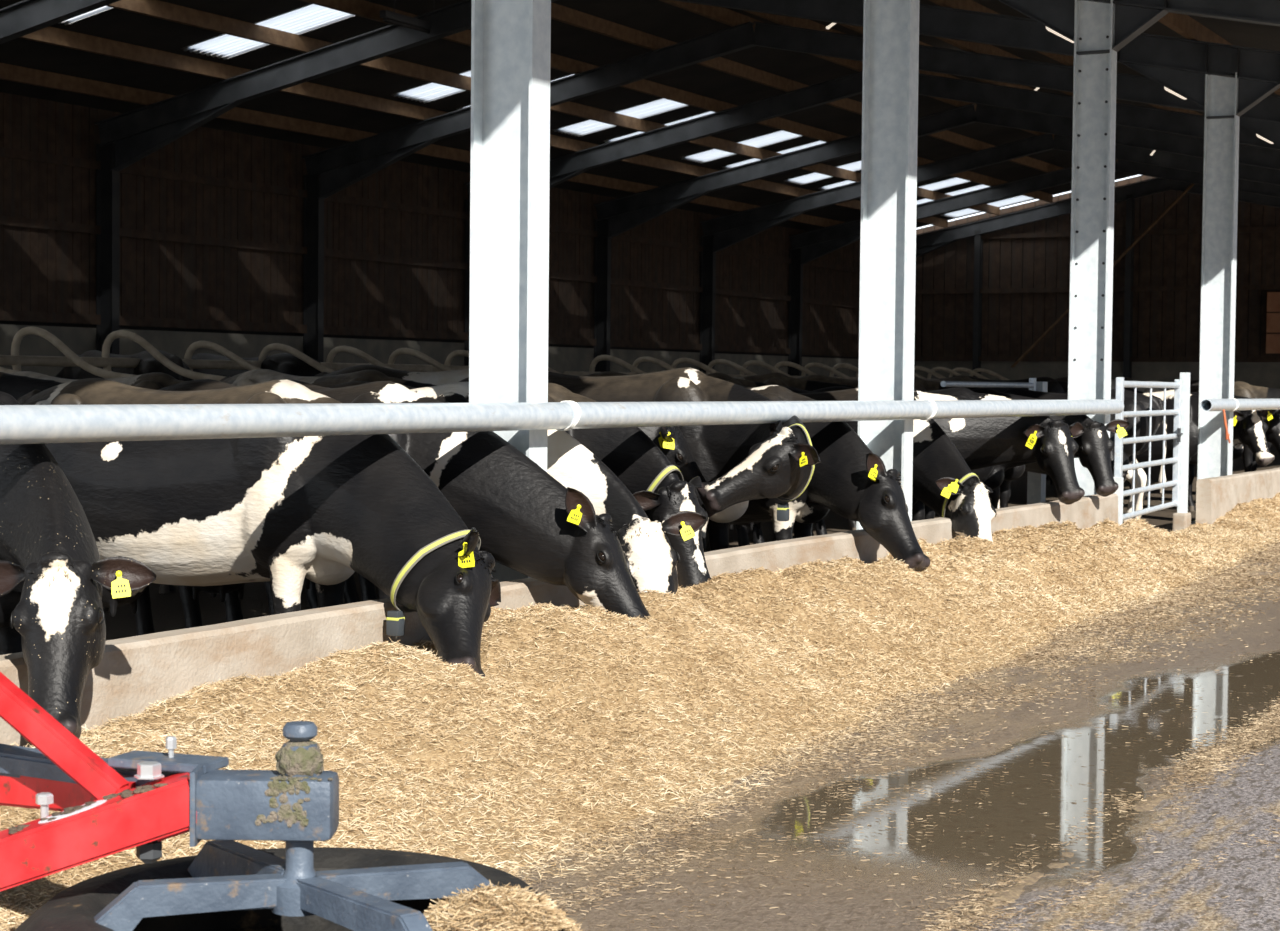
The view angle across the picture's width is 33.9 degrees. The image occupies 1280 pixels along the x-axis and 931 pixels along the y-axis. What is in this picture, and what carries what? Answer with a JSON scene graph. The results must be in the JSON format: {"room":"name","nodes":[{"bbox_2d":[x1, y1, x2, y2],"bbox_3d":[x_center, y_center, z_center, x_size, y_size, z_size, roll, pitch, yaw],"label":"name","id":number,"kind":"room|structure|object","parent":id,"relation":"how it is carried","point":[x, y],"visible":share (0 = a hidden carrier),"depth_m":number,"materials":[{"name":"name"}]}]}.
{"room":"dairy farm yard","nodes":[
{"label":"dairy farm yard","id":0,"kind":"room"},
{"bbox_2d":[0,320,858,358],"bbox_3d":[-6.748,-3.573,32.219,0.060,3.220,53.584,2,2,28],"label":"wall","id":1,"kind":"structure","parent":0,"point":[1,321],"depth_m":35.22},
{"bbox_2d":[0,92,859,376],"bbox_3d":[-6.723,-2.518,32.241,0.180,5.310,53.584,2,2,28],"label":"wall","id":2,"kind":"structure","parent":0,"point":[42,270],"depth_m":34.86,"materials":[{"name":"wood"}]},
{"bbox_2d":[0,310,858,356],"bbox_3d":[-6.727,-2.154,32.028,0.057,0.140,53.184,2,2,28],"label":"trim","id":3,"kind":"structure","parent":2,"relation":"attached to","point":[5,315],"depth_m":34.92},
{"bbox_2d":[0,216,858,307],"bbox_3d":[-6.715,-3.433,31.979,0.057,0.120,53.184,2,2,28],"label":"trim","id":4,"kind":"structure","parent":2,"relation":"attached to","point":[4,220],"depth_m":34.86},
{"bbox_2d":[0,147,859,272],"bbox_3d":[-6.706,-4.352,31.944,0.057,0.120,53.184,2,2,28],"label":"trim","id":5,"kind":"structure","parent":2,"relation":"attached to","point":[4,152],"depth_m":34.87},
{"bbox_2d":[0,0,1279,230],"bbox_3d":[1.205,-5.534,27.773,18.850,2.095,53.384,2,2,28],"label":"ceiling","id":6,"kind":"structure","parent":0,"point":[657,18],"depth_m":31.53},
{"bbox_2d":[59,6,111,24],"bbox_3d":[-6.167,-5.651,24.893,2.530,0.542,0.920,2,2,28],"label":"window","id":7,"kind":"structure","parent":6,"relation":"attached to","point":[96,11],"depth_m":25.65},
{"bbox_2d":[181,4,355,59],"bbox_3d":[-4.737,-5.739,27.558,2.530,0.542,0.920,2,2,28],"label":"window","id":8,"kind":"structure","parent":6,"relation":"attached to","point":[311,17],"depth_m":27.61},
{"bbox_2d":[380,0,431,33],"bbox_3d":[-2.903,-5.868,27.023,0.100,0.520,1.400,2,2,28],"label":"strip light","id":9,"kind":"object","parent":6,"relation":"hanging from","point":[398,19],"visible":0.62,"depth_m":26.78,"materials":[{"name":"metal"}]},
{"bbox_2d":[383,18,429,33],"bbox_3d":[-2.905,-5.638,27.032,0.057,0.060,1.320,2,2,28],"label":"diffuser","id":10,"kind":"object","parent":9,"relation":"attached to","point":[411,23],"depth_m":26.92,"materials":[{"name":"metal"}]},
{"bbox_2d":[0,63,844,226],"bbox_3d":[-5.875,-5.230,31.469,0.080,0.197,53.184,2,2,28],"label":"purlin","id":11,"kind":"object","parent":6,"relation":"attached to","point":[9,72],"visible":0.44,"depth_m":32.17,"materials":[{"name":"wood"}]},
{"bbox_2d":[392,70,470,102],"bbox_3d":[-2.456,-5.880,31.808,2.530,0.542,0.920,2,2,28],"label":"window","id":12,"kind":"structure","parent":6,"relation":"attached to","point":[432,91],"depth_m":32.20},
{"bbox_2d":[19,27,947,227],"bbox_3d":[-4.656,-5.469,30.807,0.080,0.197,53.184,2,2,28],"label":"purlin","id":13,"kind":"object","parent":6,"relation":"attached to","point":[49,35],"visible":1,"depth_m":30.76,"materials":[{"name":"wood"}]},
{"bbox_2d":[106,0,999,214],"bbox_3d":[-3.428,-5.710,30.140,0.080,0.197,53.184,2,2,28],"label":"purlin","id":14,"kind":"object","parent":6,"relation":"attached to","point":[153,8],"visible":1,"depth_m":30.33,"materials":[{"name":"wood"}]},
{"bbox_2d":[554,99,687,136],"bbox_3d":[-0.175,-6.021,36.059,2.530,0.542,0.920,2,2,28],"label":"window","id":15,"kind":"structure","parent":6,"relation":"attached to","point":[655,107],"depth_m":36.11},
{"bbox_2d":[300,0,1052,202],"bbox_3d":[-2.209,-5.949,29.478,0.080,0.197,53.184,2,2,28],"label":"purlin","id":16,"kind":"object","parent":6,"relation":"attached to","point":[362,8],"visible":0.56,"depth_m":34.32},
{"bbox_2d":[681,131,800,162],"bbox_3d":[2.107,-6.161,40.309,2.530,0.542,0.920,2,2,28],"label":"window","id":17,"kind":"structure","parent":6,"relation":"attached to","point":[780,136],"depth_m":40.37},
{"bbox_2d":[722,141,825,168],"bbox_3d":[2.957,-6.214,41.895,2.530,0.542,0.920,2,2,28],"label":"window","id":18,"kind":"structure","parent":6,"relation":"attached to","point":[816,142],"depth_m":41.59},
{"bbox_2d":[551,2,1063,172],"bbox_3d":[-1.017,-6.183,28.831,0.080,0.197,53.184,2,2,28],"label":"purlin","id":19,"kind":"object","parent":6,"relation":"attached to","point":[560,13],"visible":0.44,"depth_m":33.41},
{"bbox_2d":[785,161,860,184],"bbox_3d":[4.388,-6.302,44.560,2.530,0.542,0.920,2,2,28],"label":"window","id":20,"kind":"structure","parent":6,"relation":"attached to","point":[855,166],"depth_m":44.79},
{"bbox_2d":[743,10,961,79],"bbox_3d":[0.835,-6.346,27.831,0.080,0.197,53.184,2,2,28],"label":"purlin","id":21,"kind":"object","parent":6,"relation":"attached to","point":[782,20],"visible":0.02,"depth_m":30.54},
{"bbox_2d":[659,0,1117,161],"bbox_3d":[0.131,-6.408,28.207,0.080,0.197,53.184,2,2,28],"label":"purlin","id":22,"kind":"object","parent":6,"relation":"attached to","point":[720,14],"visible":0.2,"depth_m":30.43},
{"bbox_2d":[836,23,1037,90],"bbox_3d":[2.066,-6.029,27.181,0.080,0.197,53.184,2,2,28],"label":"purlin","id":23,"kind":"object","parent":6,"relation":"attached to","point":[859,29],"visible":0.02,"depth_m":33.62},
{"bbox_2d":[919,178,969,190],"bbox_3d":[6.669,-6.443,48.810,2.530,0.542,0.920,2,2,28],"label":"window","id":24,"kind":"structure","parent":6,"relation":"attached to","point":[955,181],"depth_m":48.59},
{"bbox_2d":[917,185,989,204],"bbox_3d":[7.520,-6.495,50.396,2.530,0.542,0.920,2,2,28],"label":"window","id":25,"kind":"structure","parent":6,"relation":"attached to","point":[977,187],"depth_m":50.06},
{"bbox_2d":[941,195,1034,217],"bbox_3d":[8.950,-6.583,53.061,2.530,0.542,0.920,2,2,28],"label":"window","id":26,"kind":"structure","parent":6,"relation":"attached to","point":[1022,198],"depth_m":53.11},
{"bbox_2d":[935,37,1118,102],"bbox_3d":[3.297,-5.712,26.531,0.080,0.197,53.184,2,2,28],"label":"purlin","id":27,"kind":"object","parent":6,"relation":"attached to","point":[967,46],"visible":0.02,"depth_m":29.09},
{"bbox_2d":[929,0,1203,115],"bbox_3d":[4.528,-5.395,25.881,0.080,0.197,53.184,2,2,28],"label":"purlin","id":28,"kind":"object","parent":6,"relation":"attached to","point":[971,5],"visible":0.02,"depth_m":25.06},
{"bbox_2d":[1158,13,1279,95],"bbox_3d":[6.990,-4.761,24.580,0.080,0.197,53.184,2,2,28],"label":"purlin","id":29,"kind":"object","parent":6,"relation":"attached to","point":[1184,25],"visible":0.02,"depth_m":22.46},
{"bbox_2d":[103,451,1279,930],"bbox_3d":[14.424,0.287,37.684,120.000,0.300,160.000,2,2,28],"label":"floor","id":30,"kind":"structure","parent":0,"point":[1016,813],"depth_m":7.11,"materials":[{"name":"concrete"}]},
{"bbox_2d":[0,372,62,399],"bbox_3d":[-4.148,0.152,12.325,3.102,1.554,0.786,2,2,25],"label":"cow","id":31,"kind":"object","parent":30,"relation":"on","point":[17,386],"visible":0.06,"depth_m":11.93},
{"bbox_2d":[0,391,155,744],"bbox_3d":[-2.650,0.407,7.540,2.902,1.461,0.819,2,3,39],"label":"cow","id":32,"kind":"object","parent":30,"relation":"on","point":[53,575],"visible":0.8,"depth_m":6.63},
{"bbox_2d":[8,371,185,593],"bbox_3d":[-3.449,0.107,14.437,3.004,1.496,0.756,1,2,22],"label":"cow","id":33,"kind":"object","parent":30,"relation":"on","point":[155,380],"visible":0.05,"depth_m":14.27},
{"bbox_2d":[96,143,119,353],"bbox_3d":[-7.614,-2.187,30.046,0.300,4.800,0.150,2,2,28],"label":"column","id":34,"kind":"structure","parent":30,"relation":"on","point":[107,180],"depth_m":30.00,"materials":[{"name":"metal"}]},
{"bbox_2d":[17,378,500,676],"bbox_3d":[-1.688,0.354,9.169,3.053,1.461,0.782,2,3,35],"label":"cow","id":35,"kind":"object","parent":30,"relation":"on","point":[324,510],"visible":0.66,"depth_m":8.92},
{"bbox_2d":[0,672,584,930],"bbox_3d":[-0.990,0.814,4.583,1.725,0.836,1.240,1,2,0],"label":"feed pusher","id":36,"kind":"object","parent":30,"relation":"on","point":[141,800],"visible":1,"depth_m":4.49,"materials":[{"name":"metal"}]},
{"bbox_2d":[303,175,323,361],"bbox_3d":[-5.333,-2.328,34.297,0.300,4.800,0.150,2,2,28],"label":"column","id":37,"kind":"structure","parent":30,"relation":"on","point":[313,261],"depth_m":34.25,"materials":[{"name":"metal"}]},
{"bbox_2d":[302,21,1279,198],"bbox_3d":[2.531,-5.228,29.980,18.145,2.334,0.160,2,2,28],"label":"roof frame","id":38,"kind":"object","parent":37,"relation":"on","point":[340,167],"visible":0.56,"depth_m":30.58,"materials":[{"name":"metal"}]},
{"bbox_2d":[219,369,436,387],"bbox_3d":[-2.227,0.025,16.319,3.085,1.540,0.779,2,3,34],"label":"cow","id":39,"kind":"object","parent":30,"relation":"on","point":[256,376],"visible":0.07,"depth_m":16.33},
{"bbox_2d":[314,365,468,384],"bbox_3d":[-1.445,-0.070,18.221,3.203,1.598,0.858,1,2,17],"label":"cow","id":40,"kind":"object","parent":30,"relation":"on","point":[440,377],"visible":0.06,"depth_m":18.20},
{"bbox_2d":[134,379,649,635],"bbox_3d":[-1.270,0.328,9.934,3.061,1.461,0.737,2,2,26],"label":"cow","id":41,"kind":"object","parent":30,"relation":"on","point":[535,526],"visible":0.2,"depth_m":9.45},
{"bbox_2d":[224,380,705,621],"bbox_3d":[-0.998,0.305,10.616,2.974,1.461,0.737,2,2,26],"label":"cow","id":42,"kind":"object","parent":30,"relation":"on","point":[651,559],"visible":0.12,"depth_m":10.03},
{"bbox_2d":[464,200,469,365],"bbox_3d":[-3.052,-2.468,38.547,0.300,4.800,0.150,2,2,28],"label":"column","id":43,"kind":"structure","parent":30,"relation":"on","point":[467,203],"depth_m":38.55,"materials":[{"name":"metal"}]},
{"bbox_2d":[464,71,1279,200],"bbox_3d":[4.812,-5.368,34.231,18.145,2.334,0.160,2,2,28],"label":"roof frame","id":44,"kind":"object","parent":43,"relation":"on","point":[563,168],"visible":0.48,"depth_m":35.02,"materials":[{"name":"metal"}]},
{"bbox_2d":[469,0,550,581],"bbox_3d":[-0.625,-1.363,9.884,0.425,4.833,0.300,2,2,28],"label":"steel column","id":45,"kind":"structure","parent":30,"relation":"on","point":[511,39],"depth_m":9.88,"materials":[{"name":"metal"}]},
{"bbox_2d":[305,381,715,608],"bbox_3d":[-0.919,0.236,12.461,2.843,1.460,0.745,2,2,25],"label":"cow","id":46,"kind":"object","parent":30,"relation":"on","point":[670,440],"visible":0.08,"depth_m":12.02},
{"bbox_2d":[358,382,710,600],"bbox_3d":[-0.744,0.275,11.490,2.676,1.459,0.736,2,2,27],"label":"cow","id":47,"kind":"object","parent":30,"relation":"on","point":[629,453],"visible":0.13,"depth_m":10.91},
{"bbox_2d":[0,494,1117,746],"bbox_3d":[0.070,0.758,10.745,0.160,0.543,16.950,2,2,28],"label":"kerb","id":48,"kind":"object","parent":30,"relation":"on","point":[133,672],"visible":0.36,"depth_m":8.06,"materials":[{"name":"concrete"}]},
{"bbox_2d":[594,219,610,371],"bbox_3d":[-0.771,-2.609,42.798,0.300,4.800,0.150,2,2,28],"label":"column","id":49,"kind":"structure","parent":30,"relation":"on","point":[602,287],"depth_m":42.76,"materials":[{"name":"metal"}]},
{"bbox_2d":[594,103,1279,237],"bbox_3d":[7.094,-5.509,38.481,18.145,2.334,0.160,2,2,28],"label":"roof frame","id":50,"kind":"object","parent":49,"relation":"on","point":[625,213],"visible":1,"depth_m":40.13,"materials":[{"name":"metal"}]},
{"bbox_2d":[0,494,1279,930],"bbox_3d":[7.227,0.452,21.637,2.425,0.561,42.920,2,2,28],"label":"straw","id":51,"kind":"object","parent":30,"relation":"on","point":[553,690],"visible":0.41,"depth_m":8.09,"materials":[{"name":"plant"}]},
{"bbox_2d":[0,492,1279,930],"bbox_3d":[4.732,0.557,17.465,2.076,0.536,28.847,2,2,28],"label":"pile","id":52,"kind":"object","parent":51,"relation":"on","point":[1215,548],"visible":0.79,"depth_m":8.44,"materials":[{"name":"plant"}]},
{"bbox_2d":[459,368,820,551],"bbox_3d":[0.068,0.178,12.868,1.157,1.562,3.135,-1,3,-43],"label":"cow","id":53,"kind":"object","parent":30,"relation":"on","point":[739,464],"visible":0.37,"depth_m":12.50},
{"bbox_2d":[586,371,801,531],"bbox_3d":[0.609,-0.127,20.609,3.133,1.570,0.795,0,2,-23],"label":"cow","id":54,"kind":"object","parent":30,"relation":"on","point":[722,376],"visible":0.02,"depth_m":20.56},
{"bbox_2d":[700,235,715,373],"bbox_3d":[1.510,-2.749,47.048,0.300,4.800,0.150,2,2,28],"label":"column","id":55,"kind":"structure","parent":30,"relation":"on","point":[708,257],"depth_m":47.01,"materials":[{"name":"metal"}]},
{"bbox_2d":[700,133,1279,251],"bbox_3d":[9.375,-5.650,42.732,18.145,2.334,0.160,2,2,28],"label":"roof frame","id":56,"kind":"object","parent":55,"relation":"on","point":[731,229],"visible":0.68,"depth_m":44.25,"materials":[{"name":"metal"}]},
{"bbox_2d":[733,373,856,390],"bbox_3d":[1.361,-0.255,23.772,3.203,1.598,0.858,1,2,22],"label":"cow","id":57,"kind":"object","parent":30,"relation":"on","point":[769,378],"visible":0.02,"depth_m":23.48},
{"bbox_2d":[788,248,802,375],"bbox_3d":[3.792,-2.890,51.299,0.300,4.800,0.150,2,2,28],"label":"column","id":58,"kind":"structure","parent":30,"relation":"on","point":[795,268],"depth_m":51.25,"materials":[{"name":"metal"}]},
{"bbox_2d":[788,159,1279,263],"bbox_3d":[11.656,-5.790,46.982,18.145,2.334,0.160,2,2,28],"label":"roof frame","id":59,"kind":"object","parent":58,"relation":"on","point":[817,243],"visible":0.72,"depth_m":48.84,"materials":[{"name":"metal"}]},
{"bbox_2d":[707,385,929,571],"bbox_3d":[0.668,0.207,13.627,2.846,1.459,0.747,2,3,32],"label":"cow","id":60,"kind":"object","parent":30,"relation":"on","point":[851,481],"visible":0.33,"depth_m":13.00},
{"bbox_2d":[729,385,996,541],"bbox_3d":[1.475,0.151,15.294,2.885,1.459,0.840,2,3,38],"label":"cow","id":61,"kind":"object","parent":30,"relation":"on","point":[943,481],"visible":0.26,"depth_m":14.68},
{"bbox_2d":[856,0,919,529],"bbox_3d":[1.656,-1.504,14.135,0.425,4.833,0.300,2,2,28],"label":"steel column","id":62,"kind":"structure","parent":30,"relation":"on","point":[890,27],"depth_m":14.11,"materials":[{"name":"metal"}]},
{"bbox_2d":[0,399,1123,444],"bbox_3d":[0.069,-0.261,10.695,0.142,0.143,17.320,2,2,28],"label":"rail","id":63,"kind":"object","parent":62,"relation":"attached to","point":[19,424],"visible":0.99,"depth_m":8.85,"materials":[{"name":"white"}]},
{"bbox_2d":[799,375,979,391],"bbox_3d":[3.276,-0.360,27.009,3.203,1.598,0.858,1,2,11],"label":"cow","id":64,"kind":"object","parent":30,"relation":"on","point":[922,385],"visible":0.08,"depth_m":26.88},
{"bbox_2d":[500,540,1279,930],"bbox_3d":[4.201,0.925,14.364,2.080,0.024,22.842,2,2,27],"label":"straw","id":65,"kind":"object","parent":30,"relation":"on","point":[1271,550],"visible":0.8,"depth_m":8.98,"materials":[{"name":"plant"}]},
{"bbox_2d":[735,385,1084,546],"bbox_3d":[2.032,0.098,16.827,3.022,1.460,0.747,1,2,19],"label":"cow","id":66,"kind":"object","parent":30,"relation":"on","point":[989,441],"visible":0.27,"depth_m":16.53},
{"bbox_2d":[918,375,1008,391],"bbox_3d":[4.430,-0.468,29.741,3.240,1.627,0.822,-1,3,-41],"label":"cow","id":67,"kind":"object","parent":30,"relation":"on","point":[959,377],"visible":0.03,"depth_m":29.68},
{"bbox_2d":[812,386,1129,535],"bbox_3d":[2.627,0.058,18.023,3.030,1.460,0.737,2,2,26],"label":"cow","id":68,"kind":"object","parent":30,"relation":"on","point":[1095,445],"visible":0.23,"depth_m":17.56},
{"bbox_2d":[972,230,982,377],"bbox_3d":[8.699,-3.300,54.188,0.160,5.494,0.200,2,2,28],"label":"post","id":69,"kind":"object","parent":30,"relation":"on","point":[978,242],"visible":0.66,"depth_m":54.08,"materials":[{"name":"metal"}]},
{"bbox_2d":[847,388,1128,530],"bbox_3d":[3.206,-0.021,20.209,2.988,1.460,0.736,2,2,27],"label":"cow","id":70,"kind":"object","parent":30,"relation":"on","point":[1002,492],"visible":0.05,"depth_m":19.95},
{"bbox_2d":[940,378,1047,504],"bbox_3d":[3.734,-0.152,22.152,0.160,1.560,3.160,2,2,28],"label":"gate","id":71,"kind":"object","parent":30,"relation":"on","point":[1036,482],"visible":0.47,"depth_m":23.34,"materials":[{"name":"metal"}]},
{"bbox_2d":[968,376,1067,484],"bbox_3d":[5.854,-0.516,31.334,3.240,1.627,0.822,0,2,-6],"label":"cow","id":72,"kind":"object","parent":30,"relation":"on","point":[1054,386],"visible":0.11,"depth_m":31.17},
{"bbox_2d":[998,388,1166,522],"bbox_3d":[4.086,-0.099,22.486,3.063,1.448,0.764,2,2,25],"label":"cow","id":73,"kind":"object","parent":30,"relation":"on","point":[1142,401],"visible":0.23,"depth_m":21.83},
{"bbox_2d":[888,691,1279,930],"bbox_3d":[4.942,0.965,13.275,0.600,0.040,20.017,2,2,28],"label":"straw","id":74,"kind":"object","parent":30,"relation":"on","point":[1213,750],"visible":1,"depth_m":7.49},
{"bbox_2d":[1068,0,1116,495],"bbox_3d":[3.937,-1.645,18.385,0.425,4.833,0.300,2,2,28],"label":"steel column","id":75,"kind":"structure","parent":30,"relation":"on","point":[1095,61],"depth_m":18.34,"materials":[{"name":"metal"}]},
{"bbox_2d":[0,0,1279,51],"bbox_3d":[-2.031,-4.946,21.479,18.145,2.334,0.160,2,2,28],"label":"roof frame","id":76,"kind":"object","parent":75,"relation":"on","point":[1132,17],"visible":1,"depth_m":18.38,"materials":[{"name":"metal"}]},
{"bbox_2d":[1113,477,1123,525],"bbox_3d":[4.127,0.442,18.237,0.120,0.680,0.060,2,2,28],"label":"end post","id":77,"kind":"object","parent":30,"relation":"on","point":[1119,480],"visible":0.31,"depth_m":18.19,"materials":[{"name":"metal"}]},
{"bbox_2d":[999,754,1279,930],"bbox_3d":[4.583,1.050,11.201,1.134,0.018,16.019,2,2,28],"label":"straw","id":78,"kind":"object","parent":30,"relation":"on","point":[1055,899],"visible":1,"depth_m":5.94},
{"bbox_2d":[1046,390,1274,512],"bbox_3d":[6.179,-0.175,25.000,2.900,1.460,0.757,2,3,33],"label":"cow","id":79,"kind":"object","parent":30,"relation":"on","point":[1249,426],"visible":0.27,"depth_m":24.63},
{"bbox_2d":[1173,372,1190,530],"bbox_3d":[5.498,-0.131,21.252,0.140,1.620,0.220,2,2,28],"label":"gate post","id":80,"kind":"object","parent":30,"relation":"on","point":[1182,518],"visible":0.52,"depth_m":21.21,"materials":[{"name":"metal"}]},
{"bbox_2d":[1114,377,1182,519],"bbox_3d":[4.808,-0.182,19.805,0.080,1.280,3.107,2,2,24],"label":"gate","id":81,"kind":"object","parent":80,"relation":"attached to","point":[1119,467],"visible":0.8,"depth_m":19.85,"materials":[{"name":"metal"}]},
{"bbox_2d":[1124,381,1279,488],"bbox_3d":[7.902,-0.352,28.333,3.133,1.570,0.795,2,2,28],"label":"cow","id":82,"kind":"object","parent":30,"relation":"on","point":[1241,388],"visible":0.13,"depth_m":28.01},
{"bbox_2d":[1124,389,1279,468],"bbox_3d":[7.091,-0.224,26.507,1.087,1.460,3.042,-1,3,-41],"label":"cow","id":83,"kind":"object","parent":30,"relation":"on","point":[1272,434],"visible":0.09,"depth_m":25.36},
{"bbox_2d":[1191,72,1239,523],"bbox_3d":[6.218,-1.785,22.636,0.425,4.833,0.300,2,2,28],"label":"steel column","id":84,"kind":"structure","parent":30,"relation":"on","point":[1221,121],"depth_m":22.60,"materials":[{"name":"metal"}]},
{"bbox_2d":[94,0,1279,170],"bbox_3d":[0.250,-5.087,25.730,18.145,2.334,0.160,2,2,28],"label":"roof frame","id":85,"kind":"object","parent":84,"relation":"on","point":[1180,65],"visible":0.86,"depth_m":24.89,"materials":[{"name":"metal"}]},
{"bbox_2d":[1200,398,1279,442],"bbox_3d":[11.063,-0.775,31.176,0.157,0.471,22.580,2,2,28],"label":"rail","id":86,"kind":"object","parent":84,"relation":"attached to","point":[1231,404],"visible":1,"depth_m":22.17,"materials":[{"name":"white"}]},
{"bbox_2d":[1196,467,1279,523],"bbox_3d":[11.048,0.081,31.201,0.160,0.543,22.600,2,2,28],"label":"kerb","id":87,"kind":"object","parent":30,"relation":"on","point":[1215,496],"visible":0.72,"depth_m":21.98,"materials":[{"name":"concrete"}]},
{"bbox_3d":[6.073,-3.031,55.549,0.300,4.800,0.150,2,2,28],"label":"column","id":88,"kind":"structure","parent":30,"relation":"on","visible":0},
{"bbox_2d":[916,178,1279,257],"bbox_3d":[13.937,-5.931,51.233,18.145,2.334,0.160,2,2,28],"label":"roof frame","id":89,"kind":"object","parent":88,"relation":"on","point":[925,243],"visible":0.5,"depth_m":53.23,"materials":[{"name":"metal"}]},
{"bbox_2d":[1011,183,1193,367],"bbox_3d":[11.536,-4.733,52.390,4.620,4.600,0.070,2,2,28],"label":"brace","id":90,"kind":"object","parent":89,"relation":"attached to","point":[1192,184],"visible":0.71,"depth_m":52.07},
{"bbox_3d":[-2.419,0.081,29.904,9.150,0.380,53.384,2,2,28],"label":"bed","id":91,"kind":"object","parent":30,"relation":"on","visible":0},
{"bbox_2d":[11,326,135,378],"bbox_3d":[-4.752,-0.430,17.898,1.620,1.515,0.070,2,2,28],"label":"divider","id":92,"kind":"object","parent":91,"relation":"on","point":[21,333],"visible":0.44,"depth_m":17.96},
{"bbox_2d":[55,350,193,380],"bbox_3d":[-5.253,-0.447,20.371,2.807,1.350,0.683,3,3,42],"label":"cow","id":93,"kind":"object","parent":91,"relation":"on","point":[148,363],"visible":0.16,"depth_m":19.61},
{"bbox_2d":[102,330,225,380],"bbox_3d":[-4.218,-0.463,18.893,1.620,1.515,0.070,2,2,28],"label":"divider","id":94,"kind":"object","parent":91,"relation":"on","point":[111,337],"visible":0.44,"depth_m":18.95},
{"bbox_2d":[184,341,260,370],"bbox_3d":[-3.684,-0.461,19.890,1.620,1.445,0.070,2,2,28],"label":"divider","id":95,"kind":"object","parent":91,"relation":"on","point":[199,344],"visible":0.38,"depth_m":20.02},
{"bbox_2d":[0,355,468,371],"bbox_3d":[-7.080,-0.809,15.127,0.086,0.090,23.000,2,2,28],"label":"rail","id":96,"kind":"object","parent":95,"relation":"attached to","point":[9,360],"visible":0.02,"depth_m":19.50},
{"bbox_2d":[192,353,321,376],"bbox_3d":[-4.436,-0.489,21.674,2.807,1.350,0.683,2,2,25],"label":"cow","id":97,"kind":"object","parent":91,"relation":"on","point":[286,363],"visible":0.09,"depth_m":21.11},
{"bbox_2d":[258,343,333,372],"bbox_3d":[-3.150,-0.494,20.885,1.620,1.445,0.070,2,2,28],"label":"divider","id":98,"kind":"object","parent":91,"relation":"on","point":[275,346],"visible":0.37,"depth_m":21.00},
{"bbox_2d":[326,346,392,369],"bbox_3d":[-2.616,-0.526,21.880,1.620,1.445,0.070,2,2,28],"label":"divider","id":99,"kind":"object","parent":91,"relation":"on","point":[338,349],"visible":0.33,"depth_m":22.04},
{"bbox_2d":[388,348,451,370],"bbox_3d":[-2.082,-0.559,22.876,1.620,1.445,0.070,2,2,28],"label":"divider","id":100,"kind":"object","parent":91,"relation":"on","point":[393,356],"visible":0.27,"depth_m":23.02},
{"bbox_2d":[589,355,645,373],"bbox_3d":[0.054,-0.691,26.857,1.620,1.445,0.070,2,2,28],"label":"divider","id":101,"kind":"object","parent":91,"relation":"on","point":[597,359],"visible":0.31,"depth_m":27.01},
{"bbox_2d":[631,356,675,372],"bbox_3d":[0.589,-0.724,27.852,1.620,1.445,0.070,2,2,28],"label":"divider","id":102,"kind":"object","parent":91,"relation":"on","point":[644,358],"visible":0.21,"depth_m":28.03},
{"bbox_2d":[671,358,719,373],"bbox_3d":[1.123,-0.757,28.847,1.620,1.445,0.070,2,2,28],"label":"divider","id":103,"kind":"object","parent":91,"relation":"on","point":[675,363],"visible":0.3,"depth_m":29.00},
{"bbox_2d":[706,359,756,375],"bbox_3d":[1.657,-0.790,29.842,1.620,1.445,0.070,2,2,28],"label":"divider","id":104,"kind":"object","parent":91,"relation":"on","point":[717,361],"visible":0.28,"depth_m":29.99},
{"bbox_2d":[740,360,794,377],"bbox_3d":[2.191,-0.823,30.838,1.620,1.445,0.070,2,2,28],"label":"divider","id":105,"kind":"object","parent":91,"relation":"on","point":[751,362],"visible":0.25,"depth_m":30.99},
{"bbox_2d":[801,362,855,379],"bbox_3d":[3.259,-0.889,32.828,1.620,1.445,0.070,2,2,28],"label":"divider","id":106,"kind":"object","parent":91,"relation":"on","point":[813,364],"visible":0.23,"depth_m":32.95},
{"bbox_3d":[16.129,-3.218,50.203,0.160,5.780,0.200,2,2,28],"label":"post","id":107,"kind":"object","parent":30,"relation":"on","visible":0},
{"bbox_2d":[1266,334,1279,352],"bbox_3d":[17.477,-2.867,49.349,5.400,0.470,0.050,2,2,28],"label":"plank","id":108,"kind":"object","parent":107,"relation":"attached to","point":[1272,340],"visible":1,"depth_m":50.53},
{"bbox_2d":[1266,313,1279,332],"bbox_3d":[17.482,-3.367,49.330,5.400,0.470,0.050,2,2,28],"label":"plank","id":109,"kind":"object","parent":107,"relation":"attached to","point":[1273,319],"visible":1,"depth_m":50.51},
{"bbox_2d":[1267,292,1279,311],"bbox_3d":[17.486,-3.866,49.311,5.400,0.470,0.050,2,2,28],"label":"plank","id":110,"kind":"object","parent":107,"relation":"attached to","point":[1273,298],"visible":1,"depth_m":50.49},
{"bbox_2d":[914,175,1279,450],"bbox_3d":[13.151,-3.894,52.052,16.430,6.930,0.180,2,2,28],"label":"wall","id":111,"kind":"structure","parent":0,"point":[951,324],"depth_m":52.66,"materials":[{"name":"wood"}]},
{"bbox_2d":[914,356,1279,361],"bbox_3d":[13.068,-2.626,51.990,16.050,0.120,0.080,2,2,28],"label":"trim","id":112,"kind":"structure","parent":111,"relation":"attached to","point":[916,358],"depth_m":53.14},
{"bbox_2d":[915,285,1279,293],"bbox_3d":[13.085,-4.375,51.923,16.050,0.120,0.080,2,2,28],"label":"trim","id":113,"kind":"structure","parent":111,"relation":"attached to","point":[1238,287],"depth_m":53.20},
{"bbox_2d":[981,226,1279,238],"bbox_3d":[13.121,-5.773,51.858,10.000,0.120,0.080,2,2,28],"label":"trim","id":114,"kind":"structure","parent":111,"relation":"attached to","point":[1273,228],"depth_m":52.21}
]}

